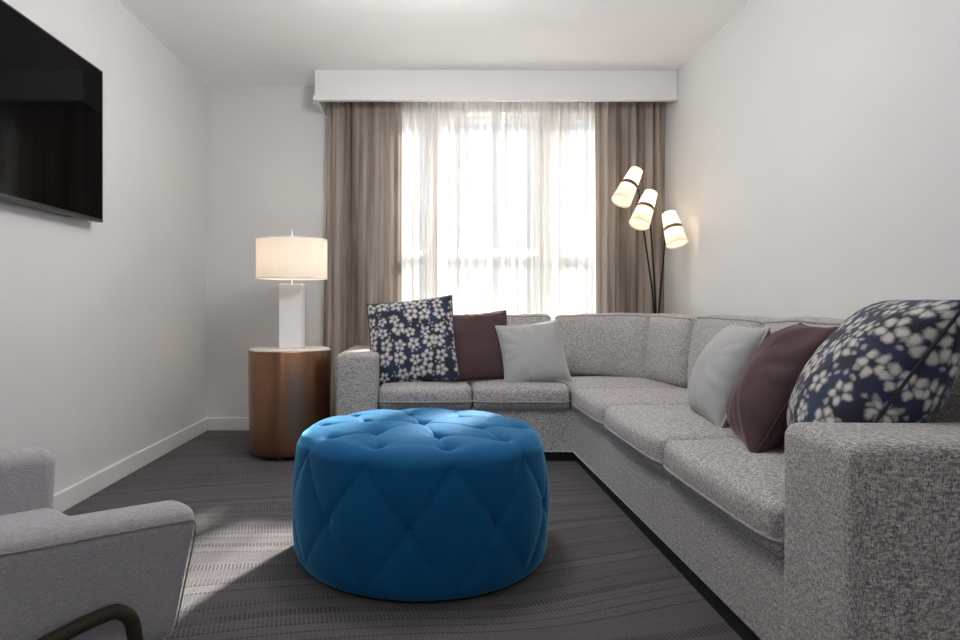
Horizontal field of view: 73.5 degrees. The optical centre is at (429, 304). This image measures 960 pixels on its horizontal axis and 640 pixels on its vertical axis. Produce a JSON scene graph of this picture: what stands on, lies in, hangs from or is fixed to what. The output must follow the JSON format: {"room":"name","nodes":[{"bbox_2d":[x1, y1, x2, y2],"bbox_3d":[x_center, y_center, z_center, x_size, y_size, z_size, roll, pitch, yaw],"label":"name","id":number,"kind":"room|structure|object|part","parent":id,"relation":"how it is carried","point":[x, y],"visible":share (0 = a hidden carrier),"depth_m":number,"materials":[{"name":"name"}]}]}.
{"room":"hotel room","nodes":[
{"label":"hotel room","id":0,"kind":"room"},
{"bbox_2d":[0,0,205,493],"bbox_3d":[-1.678,-0.340,1.286,0.100,2.500,6.971,0,0,0],"label":"wall","id":1,"kind":"structure","parent":0,"point":[103,325],"depth_m":3.31,"materials":[{"name":"paint"}]},
{"bbox_2d":[0,0,102,222],"bbox_3d":[-1.593,-0.751,2.435,0.068,0.721,1.230,0,0,0],"label":"television","id":2,"kind":"object","parent":1,"relation":"attached to","point":[51,96],"visible":1,"depth_m":2.62,"materials":[{"name":"black plastic"}]},
{"bbox_3d":[-1.601,-0.617,2.435,0.029,0.452,0.830,0,0,0],"label":"casing","id":3,"kind":"part","parent":2,"relation":"part of","materials":[{"name":"black plastic"}]},
{"bbox_2d":[53,418,207,511],"bbox_3d":[-1.620,0.864,1.226,0.016,0.092,6.851,0,0,0],"label":"baseboard","id":4,"kind":"structure","parent":1,"relation":"attached to","point":[72,495],"depth_m":3.34,"materials":[{"name":"paint"}]},
{"bbox_2d":[206,86,504,417],"bbox_3d":[0.021,-0.340,4.711,3.299,2.500,0.120,0,0,0],"label":"wall","id":5,"kind":"structure","parent":0,"point":[266,146],"depth_m":4.65,"materials":[{"name":"paint"}]},
{"bbox_2d":[208,418,248,430],"bbox_3d":[0.021,0.864,4.643,3.267,0.092,0.016,0,0,0],"label":"baseboard","id":6,"kind":"structure","parent":5,"relation":"attached to","point":[214,424],"depth_m":4.63,"materials":[{"name":"paint"}]},
{"bbox_2d":[502,114,504,255],"bbox_3d":[0.500,-0.520,4.701,1.470,1.760,0.070,0,0,0],"label":"window","id":7,"kind":"structure","parent":5,"relation":"in","point":[503,115],"depth_m":4.69,"materials":[{"name":"glass"}]},
{"bbox_2d":[62,430,741,639],"bbox_3d":[0.021,0.935,1.286,3.499,0.050,6.971,0,0,0],"label":"floor","id":8,"kind":"structure","parent":0,"point":[598,576],"depth_m":2.10,"materials":[{"name":"carpet"}]},
{"bbox_2d":[0,447,195,639],"bbox_3d":[-0.940,0.551,1.014,0.761,0.722,0.842,0,0,41],"label":"lounge chair","id":9,"kind":"object","parent":8,"relation":"on","point":[113,574],"visible":1,"depth_m":0.99,"materials":[{"name":"fabric"}]},
{"bbox_3d":[-1.125,0.435,1.268,0.120,0.290,0.696,0,0,41],"label":"armrest","id":10,"kind":"part","parent":9,"relation":"part of","materials":[{"name":"fabric"}]},
{"bbox_2d":[0,508,67,526],"bbox_3d":[-0.866,0.495,1.102,0.480,0.140,0.580,0,0,41],"label":"seat cushion","id":11,"kind":"object","parent":9,"relation":"on","point":[44,513],"depth_m":1.33,"materials":[{"name":"fabric"}]},
{"bbox_3d":[-0.666,0.686,0.772,0.029,0.452,0.642,0,0,41],"label":"leg frame","id":12,"kind":"part","parent":9,"relation":"part of","materials":[{"name":"brown wood"}]},
{"bbox_2d":[248,346,330,459],"bbox_3d":[-0.858,0.587,3.920,0.492,0.646,0.463,0,0,-23],"label":"side table","id":13,"kind":"object","parent":8,"relation":"on","point":[289,390],"visible":0.76,"depth_m":3.71,"materials":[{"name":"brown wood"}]},
{"bbox_2d":[256,231,327,348],"bbox_3d":[-0.845,-0.100,3.920,0.431,0.728,0.431,0,0,0],"label":"table lamp","id":14,"kind":"object","parent":13,"relation":"on","point":[291,257],"visible":1,"depth_m":3.79,"materials":[{"name":"white fabric"}]},
{"bbox_3d":[-0.845,-0.280,3.920,0.427,0.236,0.427,0,0,0],"label":"lamp shade","id":15,"kind":"part","parent":14,"relation":"part of","materials":[{"name":"white fabric"}]},
{"bbox_2d":[292,408,549,602],"bbox_3d":[-0.034,0.669,2.372,0.939,0.482,0.932,0,0,0],"label":"tufted ottoman","id":16,"kind":"object","parent":8,"relation":"on","point":[413,505],"visible":1,"depth_m":1.98,"materials":[{"name":"blue fabric"}]},
{"bbox_2d":[336,313,959,639],"bbox_3d":[0.550,0.480,2.843,2.190,0.860,3.236,0,0,0],"label":"sectional sofa","id":17,"kind":"object","parent":8,"relation":"on","point":[834,531],"visible":0.58,"depth_m":1.75,"materials":[{"name":"grey fabric"}]},
{"bbox_3d":[-0.423,0.565,4.062,0.244,0.573,0.785,0,0,0],"label":"armrest","id":18,"kind":"part","parent":17,"relation":"part of","materials":[{"name":"grey fabric"}]},
{"bbox_2d":[366,295,460,386],"bbox_3d":[-0.109,0.219,3.897,0.579,0.563,0.255,0,0,0],"label":"pillow","id":19,"kind":"object","parent":17,"relation":"on","point":[414,340],"visible":0.91,"depth_m":3.83,"materials":[{"name":"blue fabric"}]},
{"bbox_2d":[379,380,471,409],"bbox_3d":[-0.026,0.527,3.998,0.539,0.166,0.664,0,0,0],"label":"seat cushion","id":20,"kind":"object","parent":17,"relation":"on","point":[451,395],"depth_m":3.68,"materials":[{"name":"grey fabric"}]},
{"bbox_2d":[450,310,506,381],"bbox_3d":[0.281,0.257,3.974,0.489,0.450,0.214,0,0,0],"label":"pillow","id":21,"kind":"object","parent":17,"relation":"on","point":[478,349],"visible":0.52,"depth_m":3.91,"materials":[{"name":"fabric"}]},
{"bbox_2d":[468,379,569,409],"bbox_3d":[0.530,0.527,3.998,0.563,0.166,0.664,0,0,0],"label":"seat cushion","id":22,"kind":"object","parent":17,"relation":"on","point":[489,394],"depth_m":3.68,"materials":[{"name":"grey fabric"}]},
{"bbox_2d":[507,313,550,325],"bbox_3d":[0.562,0.267,4.347,0.525,0.417,0.222,0,0,0],"label":"cushion","id":23,"kind":"object","parent":17,"relation":"on","point":[512,319],"depth_m":4.30,"materials":[{"name":"grey fabric"}]},
{"bbox_2d":[495,318,571,381],"bbox_3d":[0.622,0.288,3.873,0.439,0.409,0.202,0,0,0],"label":"pillow","id":24,"kind":"object","parent":17,"relation":"on","point":[534,352],"visible":0.95,"depth_m":3.82,"materials":[{"name":"grey fabric"}]},
{"bbox_2d":[560,376,684,410],"bbox_3d":[1.169,0.531,3.913,0.702,0.158,0.575,0,0,0],"label":"seat cushion","id":25,"kind":"object","parent":17,"relation":"on","point":[588,382],"depth_m":3.76,"materials":[{"name":"grey fabric"}]},
{"bbox_2d":[555,313,700,387],"bbox_3d":[1.274,0.263,4.089,0.364,0.424,1.042,0,0,-43],"label":"cushion","id":26,"kind":"object","parent":17,"relation":"on","point":[602,350],"depth_m":4.05,"materials":[{"name":"grey fabric"}]},
{"bbox_2d":[574,388,689,432],"bbox_3d":[1.159,0.527,3.308,0.721,0.167,0.625,0,0,0],"label":"seat cushion","id":27,"kind":"object","parent":17,"relation":"on","point":[590,405],"depth_m":3.18,"materials":[{"name":"grey fabric"}]},
{"bbox_2d":[605,405,738,475],"bbox_3d":[1.159,0.526,2.618,0.721,0.168,0.745,0,0,0],"label":"seat cushion","id":28,"kind":"object","parent":17,"relation":"on","point":[643,432],"depth_m":2.49,"materials":[{"name":"grey fabric"}]},
{"bbox_2d":[664,438,784,558],"bbox_3d":[1.159,0.527,1.870,0.721,0.166,0.740,0,0,0],"label":"seat cushion","id":29,"kind":"object","parent":17,"relation":"on","point":[741,489],"depth_m":1.79,"materials":[{"name":"grey fabric"}]},
{"bbox_2d":[687,324,770,427],"bbox_3d":[1.192,0.276,2.567,0.277,0.391,0.428,0,0,9],"label":"pillow","id":30,"kind":"object","parent":17,"relation":"on","point":[720,366],"visible":0.67,"depth_m":2.43,"materials":[{"name":"grey fabric"}]},
{"bbox_2d":[687,315,775,381],"bbox_3d":[1.529,0.264,3.260,0.215,0.422,0.720,0,0,0],"label":"cushion","id":31,"kind":"object","parent":17,"relation":"on","point":[706,327],"depth_m":3.36,"materials":[{"name":"grey fabric"}]},
{"bbox_2d":[726,323,836,452],"bbox_3d":[1.167,0.269,2.142,0.308,0.409,0.467,0,0,18],"label":"pillow","id":32,"kind":"object","parent":17,"relation":"on","point":[756,407],"visible":0.71,"depth_m":1.98,"materials":[{"name":"fabric"}]},
{"bbox_2d":[764,317,845,333],"bbox_3d":[1.529,0.262,2.545,0.214,0.425,0.690,0,0,0],"label":"cushion","id":33,"kind":"object","parent":17,"relation":"on","point":[776,324],"depth_m":2.58,"materials":[{"name":"grey fabric"}]},
{"bbox_3d":[1.230,0.559,1.361,0.831,0.586,0.271,0,0,0],"label":"armrest","id":34,"kind":"part","parent":17,"relation":"part of","materials":[{"name":"grey fabric"}]},
{"bbox_2d":[787,300,959,427],"bbox_3d":[1.183,0.219,1.733,0.371,0.470,0.548,0,0,23],"label":"pillow","id":35,"kind":"object","parent":17,"relation":"on","point":[889,361],"visible":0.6,"depth_m":1.52,"materials":[{"name":"blue fabric"}]},
{"bbox_2d":[929,373,959,422],"bbox_3d":[1.528,0.263,1.850,0.214,0.424,0.680,0,0,0],"label":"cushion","id":36,"kind":"object","parent":17,"relation":"on","point":[949,412],"depth_m":1.75,"materials":[{"name":"grey fabric"}]},
{"bbox_2d":[611,166,687,313],"bbox_3d":[1.416,-0.010,4.183,0.424,1.840,0.509,0,0,0],"label":"floor lamp","id":37,"kind":"object","parent":8,"relation":"on","point":[675,237],"visible":0.75,"depth_m":4.17,"materials":[{"name":"metal"}]},
{"bbox_2d":[612,195,630,205],"bbox_3d":[1.268,-0.694,4.234,0.112,0.072,0.122,0,0,0],"label":"diffuser","id":38,"kind":"object","parent":37,"relation":"attached to","point":[619,200],"depth_m":4.24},
{"bbox_3d":[1.312,-0.788,4.272,0.240,0.283,0.131,0,0,-41],"label":"lamp shade","id":39,"kind":"part","parent":37,"relation":"part of","materials":[{"name":"white fabric"}]},
{"bbox_2d":[630,218,648,228],"bbox_3d":[1.353,-0.529,4.134,0.116,0.066,0.121,0,0,0],"label":"diffuser","id":40,"kind":"object","parent":37,"relation":"attached to","point":[637,223],"depth_m":4.13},
{"bbox_3d":[1.386,-0.622,4.170,0.131,0.274,0.224,0,0,43],"label":"lamp shade","id":41,"kind":"part","parent":37,"relation":"part of","materials":[{"name":"white fabric"}]},
{"bbox_3d":[1.426,-0.093,4.301,0.200,1.428,0.076,0,0,0],"label":"stem","id":42,"kind":"part","parent":37,"relation":"part of","materials":[{"name":"metal"}]},
{"bbox_3d":[1.474,-0.016,4.265,0.165,1.274,0.052,0,0,-40],"label":"stem","id":43,"kind":"part","parent":37,"relation":"part of","materials":[{"name":"metal"}]},
{"bbox_3d":[1.529,0.058,4.210,0.033,1.125,0.252,0,0,0],"label":"stem","id":44,"kind":"part","parent":37,"relation":"part of","materials":[{"name":"metal"}]},
{"bbox_3d":[1.542,-0.475,4.019,0.132,0.246,0.181,0,0,0],"label":"lamp shade","id":45,"kind":"part","parent":37,"relation":"part of","materials":[{"name":"white fabric"}]},
{"bbox_2d":[667,240,687,247],"bbox_3d":[1.541,-0.386,3.994,0.127,0.048,0.119,0,0,0],"label":"diffuser","id":46,"kind":"object","parent":37,"relation":"attached to","point":[670,243],"depth_m":4.00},
{"bbox_2d":[118,0,749,85],"bbox_3d":[0.021,-1.620,1.286,3.499,0.060,6.971,0,0,0],"label":"ceiling","id":47,"kind":"structure","parent":0,"point":[221,42],"depth_m":3.73,"materials":[{"name":"paint"}]},
{"bbox_2d":[323,102,401,416],"bbox_3d":[-0.485,-0.342,4.522,0.576,2.491,0.065,0,0,0],"label":"drape","id":48,"kind":"object","parent":47,"relation":"hanging from","point":[364,192],"visible":0.61,"depth_m":4.52,"materials":[{"name":"fabric"}]},
{"bbox_2d":[402,102,501,314],"bbox_3d":[0.137,-0.342,4.598,0.769,2.491,0.044,0,0,0],"label":"sheer curtain","id":49,"kind":"object","parent":47,"relation":"hanging from","point":[452,151],"visible":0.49,"depth_m":4.60,"materials":[{"name":"white fabric"}]},
{"bbox_2d":[313,70,677,114],"bbox_3d":[0.440,-1.484,4.479,2.459,0.209,0.341,0,0,0],"label":"valance","id":50,"kind":"object","parent":47,"relation":"attached to","point":[330,85],"visible":1,"depth_m":4.33,"materials":[{"name":"paint"}]},
{"bbox_3d":[0.440,-1.397,4.329,2.459,0.035,0.039,0,0,0],"label":"trim","id":51,"kind":"part","parent":50,"relation":"part of","materials":[{"name":"paint"}]},
{"bbox_2d":[504,102,595,319],"bbox_3d":[0.892,-0.342,4.598,0.736,2.491,0.040,0,0,0],"label":"sheer curtain","id":52,"kind":"object","parent":47,"relation":"hanging from","point":[550,195],"visible":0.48,"depth_m":4.60,"materials":[{"name":"white fabric"}]},
{"bbox_2d":[595,102,664,313],"bbox_3d":[1.415,-0.342,4.521,0.499,2.491,0.060,0,0,0],"label":"drape","id":53,"kind":"object","parent":47,"relation":"hanging from","point":[627,134],"visible":0.48,"depth_m":4.52,"materials":[{"name":"fabric"}]},
{"bbox_2d":[664,0,959,318],"bbox_3d":[1.721,-0.340,1.286,0.100,2.500,6.971,0,0,0],"label":"wall","id":54,"kind":"structure","parent":0,"point":[812,147],"depth_m":2.75,"materials":[{"name":"paint"}]}
]}

